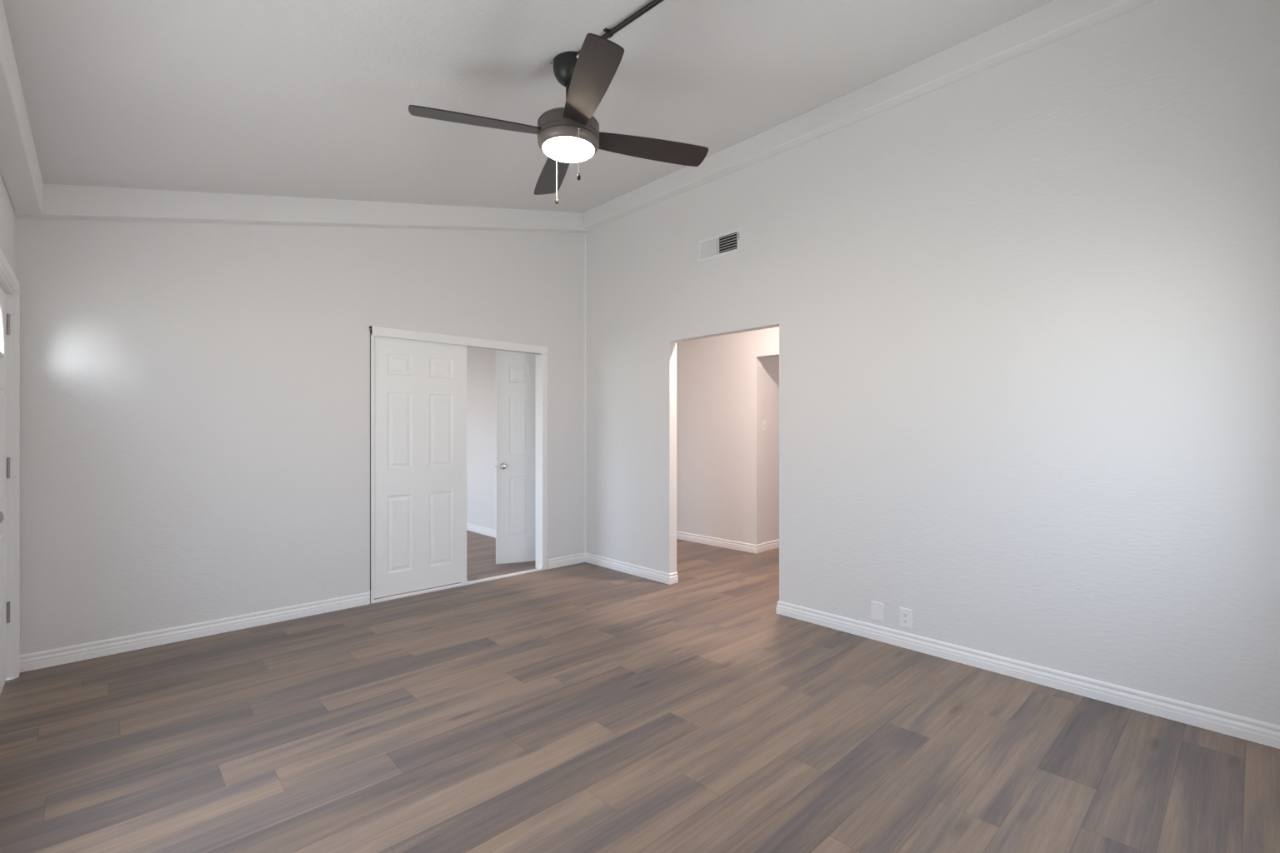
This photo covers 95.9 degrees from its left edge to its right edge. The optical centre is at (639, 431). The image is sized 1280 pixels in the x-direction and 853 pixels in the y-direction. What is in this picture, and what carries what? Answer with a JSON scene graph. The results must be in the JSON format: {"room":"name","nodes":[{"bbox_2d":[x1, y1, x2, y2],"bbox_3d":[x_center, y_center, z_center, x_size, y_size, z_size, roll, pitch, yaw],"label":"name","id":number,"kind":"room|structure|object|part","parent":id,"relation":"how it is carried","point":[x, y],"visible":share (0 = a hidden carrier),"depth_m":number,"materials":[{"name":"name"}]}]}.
{"room":"empty living room","nodes":[
{"label":"empty living room","id":0,"kind":"room"},
{"bbox_2d":[0,173,15,275],"bbox_3d":[-1.725,-0.040,1.277,0.110,2.720,5.030,0,0,-43],"label":"wall","id":1,"kind":"structure","parent":0,"point":[7,217],"depth_m":2.87,"materials":[{"name":"white paint"}]},
{"bbox_2d":[0,248,19,694],"bbox_3d":[-3.055,0.255,2.713,0.144,2.130,1.047,0,0,-43],"label":"door","id":2,"kind":"structure","parent":1,"relation":"in","point":[9,284],"depth_m":3.06,"materials":[{"name":"white paint"}]},
{"bbox_3d":[-2.761,0.370,2.462,0.058,0.066,0.066,0,0,-43],"label":"knob","id":3,"kind":"part","parent":2,"relation":"part of","materials":[{"name":"silver metal"}]},
{"bbox_3d":[-3.167,0.055,2.859,0.005,0.570,0.280,0,0,-43],"label":"raised panel","id":4,"kind":"part","parent":2,"relation":"part of","materials":[{"name":"white paint"}]},
{"bbox_3d":[-3.167,0.795,2.859,0.005,0.550,0.280,0,0,-43],"label":"raised panel","id":5,"kind":"part","parent":2,"relation":"part of","materials":[{"name":"white paint"}]},
{"bbox_3d":[-3.009,-0.498,2.691,0.022,0.267,0.504,0,0,-43],"label":"lite frame","id":6,"kind":"part","parent":2,"relation":"part of","materials":[{"name":"white paint"}]},
{"bbox_2d":[0,0,43,214],"bbox_3d":[-1.649,-1.269,1.355,0.108,0.184,4.820,0,0,-43],"label":"trim","id":7,"kind":"structure","parent":1,"relation":"attached to","point":[20,172],"depth_m":2.39,"materials":[{"name":"white paint"}]},
{"bbox_2d":[15,217,584,654],"bbox_3d":[-2.056,-0.458,4.490,4.025,3.555,0.110,0,0,-43],"label":"wall","id":8,"kind":"structure","parent":0,"point":[195,397],"depth_m":3.80,"materials":[{"name":"white paint"}]},
{"bbox_2d":[20,591,369,672],"bbox_3d":[-2.731,1.273,3.772,1.836,0.092,0.015,0,0,-43],"label":"baseboard","id":9,"kind":"structure","parent":8,"relation":"attached to","point":[30,662],"depth_m":3.62,"materials":[{"name":"white paint"}]},
{"bbox_2d":[14,183,590,232],"bbox_3d":[-1.944,-1.673,4.451,3.915,1.021,0.100,0,0,-43],"label":"trim","id":10,"kind":"structure","parent":8,"relation":"attached to","point":[60,201],"depth_m":3.89,"materials":[{"name":"white paint"}]},
{"bbox_2d":[370,335,370,590],"bbox_3d":[-2.066,0.242,4.414,0.006,1.955,0.013,0,0,-43],"label":"trim","id":11,"kind":"structure","parent":8,"relation":"attached to","point":[370,335],"depth_m":4.41,"materials":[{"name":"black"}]},
{"bbox_2d":[370,335,374,604],"bbox_3d":[-2.088,0.294,4.459,0.022,2.052,0.120,0,0,-43],"label":"trim","id":12,"kind":"structure","parent":8,"relation":"attached to","point":[372,592],"depth_m":4.42,"materials":[{"name":"white paint"}]},
{"bbox_2d":[374,335,466,598],"bbox_3d":[-1.781,0.275,4.713,0.766,2.030,0.035,0,0,-43],"label":"door","id":13,"kind":"structure","parent":8,"relation":"in","point":[420,387],"depth_m":4.67,"materials":[{"name":"white paint"}]},
{"bbox_2d":[371,568,541,604],"bbox_3d":[-1.511,1.312,4.961,1.546,0.016,0.070,0,0,-43],"label":"trim","id":14,"kind":"structure","parent":8,"relation":"attached to","point":[397,597],"depth_m":4.86,"materials":[{"name":"white paint"}]},
{"bbox_2d":[369,325,548,354],"bbox_3d":[-1.504,-0.768,4.979,1.616,0.074,0.122,0,0,-43],"label":"trim","id":15,"kind":"structure","parent":8,"relation":"attached to","point":[375,331],"depth_m":4.87,"materials":[{"name":"white paint"}]},
{"bbox_3d":[-1.509,-0.747,4.996,1.600,0.016,0.091,0,0,-43],"label":"track rail","id":16,"kind":"part","parent":15,"relation":"part of","materials":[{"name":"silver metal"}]},
{"bbox_2d":[495,350,539,564],"bbox_3d":[-1.062,0.253,5.785,0.772,2.090,0.174,0,0,-23],"label":"door","id":17,"kind":"structure","parent":8,"relation":"in","point":[515,466],"depth_m":5.69,"materials":[{"name":"white paint"}]},
{"bbox_3d":[-1.326,0.343,5.614,0.062,0.062,0.070,0,0,-23],"label":"knob","id":18,"kind":"part","parent":17,"relation":"part of","materials":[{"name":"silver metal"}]},
{"bbox_2d":[535,354,547,569],"bbox_3d":[-0.944,0.294,5.530,0.060,2.052,0.124,0,0,-43],"label":"trim","id":19,"kind":"structure","parent":8,"relation":"attached to","point":[541,359],"depth_m":5.49,"materials":[{"name":"white paint"}]},
{"bbox_2d":[585,232,585,552],"bbox_3d":[-0.551,-0.388,5.824,0.012,3.229,0.012,0,0,-43],"label":"trim","id":20,"kind":"structure","parent":8,"relation":"attached to","point":[585,232],"depth_m":5.82,"materials":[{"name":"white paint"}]},
{"bbox_2d":[1,0,1054,212],"bbox_3d":[-0.302,-1.810,2.687,4.115,1.009,5.140,0,0,-43],"label":"ceiling","id":21,"kind":"structure","parent":0,"point":[297,98],"depth_m":2.79,"materials":[{"name":"white paint"}]},
{"bbox_2d":[408,33,708,204],"bbox_3d":[-0.336,-1.445,2.713,1.068,0.661,1.068,0,0,27],"label":"ceiling fan","id":22,"kind":"object","parent":21,"relation":"hanging from","point":[570,133],"visible":1,"depth_m":2.62,"materials":[{"name":"black metal"}]},
{"bbox_3d":[-0.718,-1.390,2.587,0.596,0.006,0.149,0,13,-18],"label":"blade","id":23,"kind":"part","parent":22,"relation":"part of","materials":[{"name":"brown wood"}]},
{"bbox_3d":[-0.463,-1.390,3.095,0.149,0.006,0.596,-14,4,-18],"label":"blade","id":24,"kind":"part","parent":22,"relation":"part of","materials":[{"name":"brown wood"}]},
{"bbox_3d":[-0.276,-1.254,2.584,0.003,0.207,0.010,0,0,-25],"label":"bead chain","id":25,"kind":"part","parent":22,"relation":"part of","materials":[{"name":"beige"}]},
{"bbox_3d":[-0.209,-1.390,2.331,0.149,0.006,0.596,14,-4,-18],"label":"blade","id":26,"kind":"part","parent":22,"relation":"part of","materials":[{"name":"brown wood"}]},
{"bbox_3d":[0.046,-1.390,2.840,0.596,0.006,0.149,0,-13,-18],"label":"blade","id":27,"kind":"part","parent":22,"relation":"part of","materials":[{"name":"brown wood"}]},
{"bbox_2d":[575,0,664,58],"bbox_3d":[0.561,-1.747,1.879,2.366,0.075,0.045,0,0,42],"label":"conduit","id":28,"kind":"object","parent":21,"relation":"attached to","point":[609,33],"visible":0.77,"depth_m":2.43,"materials":[{"name":"black metal"}]},
{"bbox_2d":[0,530,1279,852],"bbox_3d":[-0.212,1.360,5.247,7.740,0.080,8.750,0,0,-43],"label":"floor","id":29,"kind":"structure","parent":0,"point":[583,707],"depth_m":2.45,"materials":[{"name":"wood"}]},
{"bbox_2d":[676,326,779,544],"bbox_3d":[1.671,-0.130,5.856,0.110,2.900,5.600,0,0,-43],"label":"wall","id":30,"kind":"structure","parent":0,"point":[719,378],"depth_m":6.56,"materials":[{"name":"white paint"}]},
{"bbox_2d":[762,355,779,543],"bbox_3d":[1.980,-0.130,6.999,1.905,2.900,0.115,0,0,-43],"label":"wall","id":31,"kind":"structure","parent":0,"point":[770,365],"depth_m":6.44,"materials":[{"name":"white paint"}]},
{"bbox_2d":[762,420,765,431],"bbox_3d":[1.365,-0.055,6.331,0.072,0.116,0.017,0,0,-43],"label":"light switch","id":32,"kind":"object","parent":31,"relation":"attached to","point":[763,422],"visible":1,"depth_m":6.33,"materials":[{"name":"white plastic"}]},
{"bbox_2d":[762,539,779,551],"bbox_3d":[2.024,1.273,6.952,1.905,0.092,0.015,0,0,-43],"label":"baseboard","id":33,"kind":"structure","parent":31,"relation":"attached to","point":[774,544],"depth_m":6.41,"materials":[{"name":"white paint"}]},
{"bbox_2d":[466,0,1279,725],"bbox_3d":[-0.029,-0.460,5.337,0.090,3.560,8.630,0,0,-43],"label":"wall","id":34,"kind":"structure","parent":0,"point":[1025,307],"depth_m":3.09,"materials":[{"name":"white paint"}]},
{"bbox_2d":[466,523,495,538],"bbox_3d":[-3.097,1.273,5.982,3.500,0.092,3.490,0,0,-43],"label":"baseboard","id":35,"kind":"structure","parent":34,"relation":"attached to","point":[481,530],"depth_m":7.38,"materials":[{"name":"white paint"}]},
{"bbox_2d":[547,531,763,584],"bbox_3d":[-0.135,1.273,6.351,2.486,0.092,2.244,0,0,42],"label":"baseboard","id":36,"kind":"structure","parent":34,"relation":"attached to","point":[654,575],"depth_m":5.66,"materials":[{"name":"white paint"}]},
{"bbox_2d":[697,227,740,262],"bbox_3d":[0.620,-1.470,4.569,0.014,0.181,0.430,0,0,-43],"label":"air vent","id":37,"kind":"object","parent":34,"relation":"in","point":[722,244],"visible":1,"depth_m":4.56,"materials":[{"name":"white metal"}]},
{"bbox_2d":[584,0,1154,229],"bbox_3d":[1.130,-2.093,3.963,0.100,0.182,4.820,0,0,-43],"label":"trim","id":38,"kind":"structure","parent":34,"relation":"attached to","point":[1056,20],"depth_m":3.49,"materials":[{"name":"white paint"}]},
{"bbox_2d":[870,600,884,622],"bbox_3d":[1.497,1.140,3.639,0.007,0.120,0.080,0,0,-43],"label":"blank plate","id":39,"kind":"object","parent":34,"relation":"attached to","point":[877,608],"visible":1,"depth_m":3.63,"materials":[{"name":"white plastic"}]},
{"bbox_2d":[899,607,911,629],"bbox_3d":[1.617,1.140,3.511,0.008,0.120,0.074,0,0,-43],"label":"power outlet","id":40,"kind":"object","parent":34,"relation":"attached to","point":[905,614],"visible":1,"depth_m":3.51,"materials":[{"name":"white plastic"}]},
{"bbox_2d":[902,619,908,624],"bbox_3d":[1.615,1.159,3.509,0.002,0.027,0.034,0,0,-43],"label":"socket","id":41,"kind":"object","parent":40,"relation":"attached to","point":[904,621],"depth_m":3.51,"materials":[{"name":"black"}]},
{"bbox_2d":[902,612,908,617],"bbox_3d":[1.615,1.121,3.509,0.002,0.027,0.034,0,0,-43],"label":"socket","id":42,"kind":"object","parent":40,"relation":"attached to","point":[904,614],"depth_m":3.51,"materials":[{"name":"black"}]},
{"bbox_2d":[775,600,1279,749],"bbox_3d":[1.933,1.273,3.235,0.105,0.092,2.660,0,0,-43],"label":"baseboard","id":43,"kind":"structure","parent":34,"relation":"attached to","point":[1245,728],"depth_m":2.94,"materials":[{"name":"white paint"}]}
]}

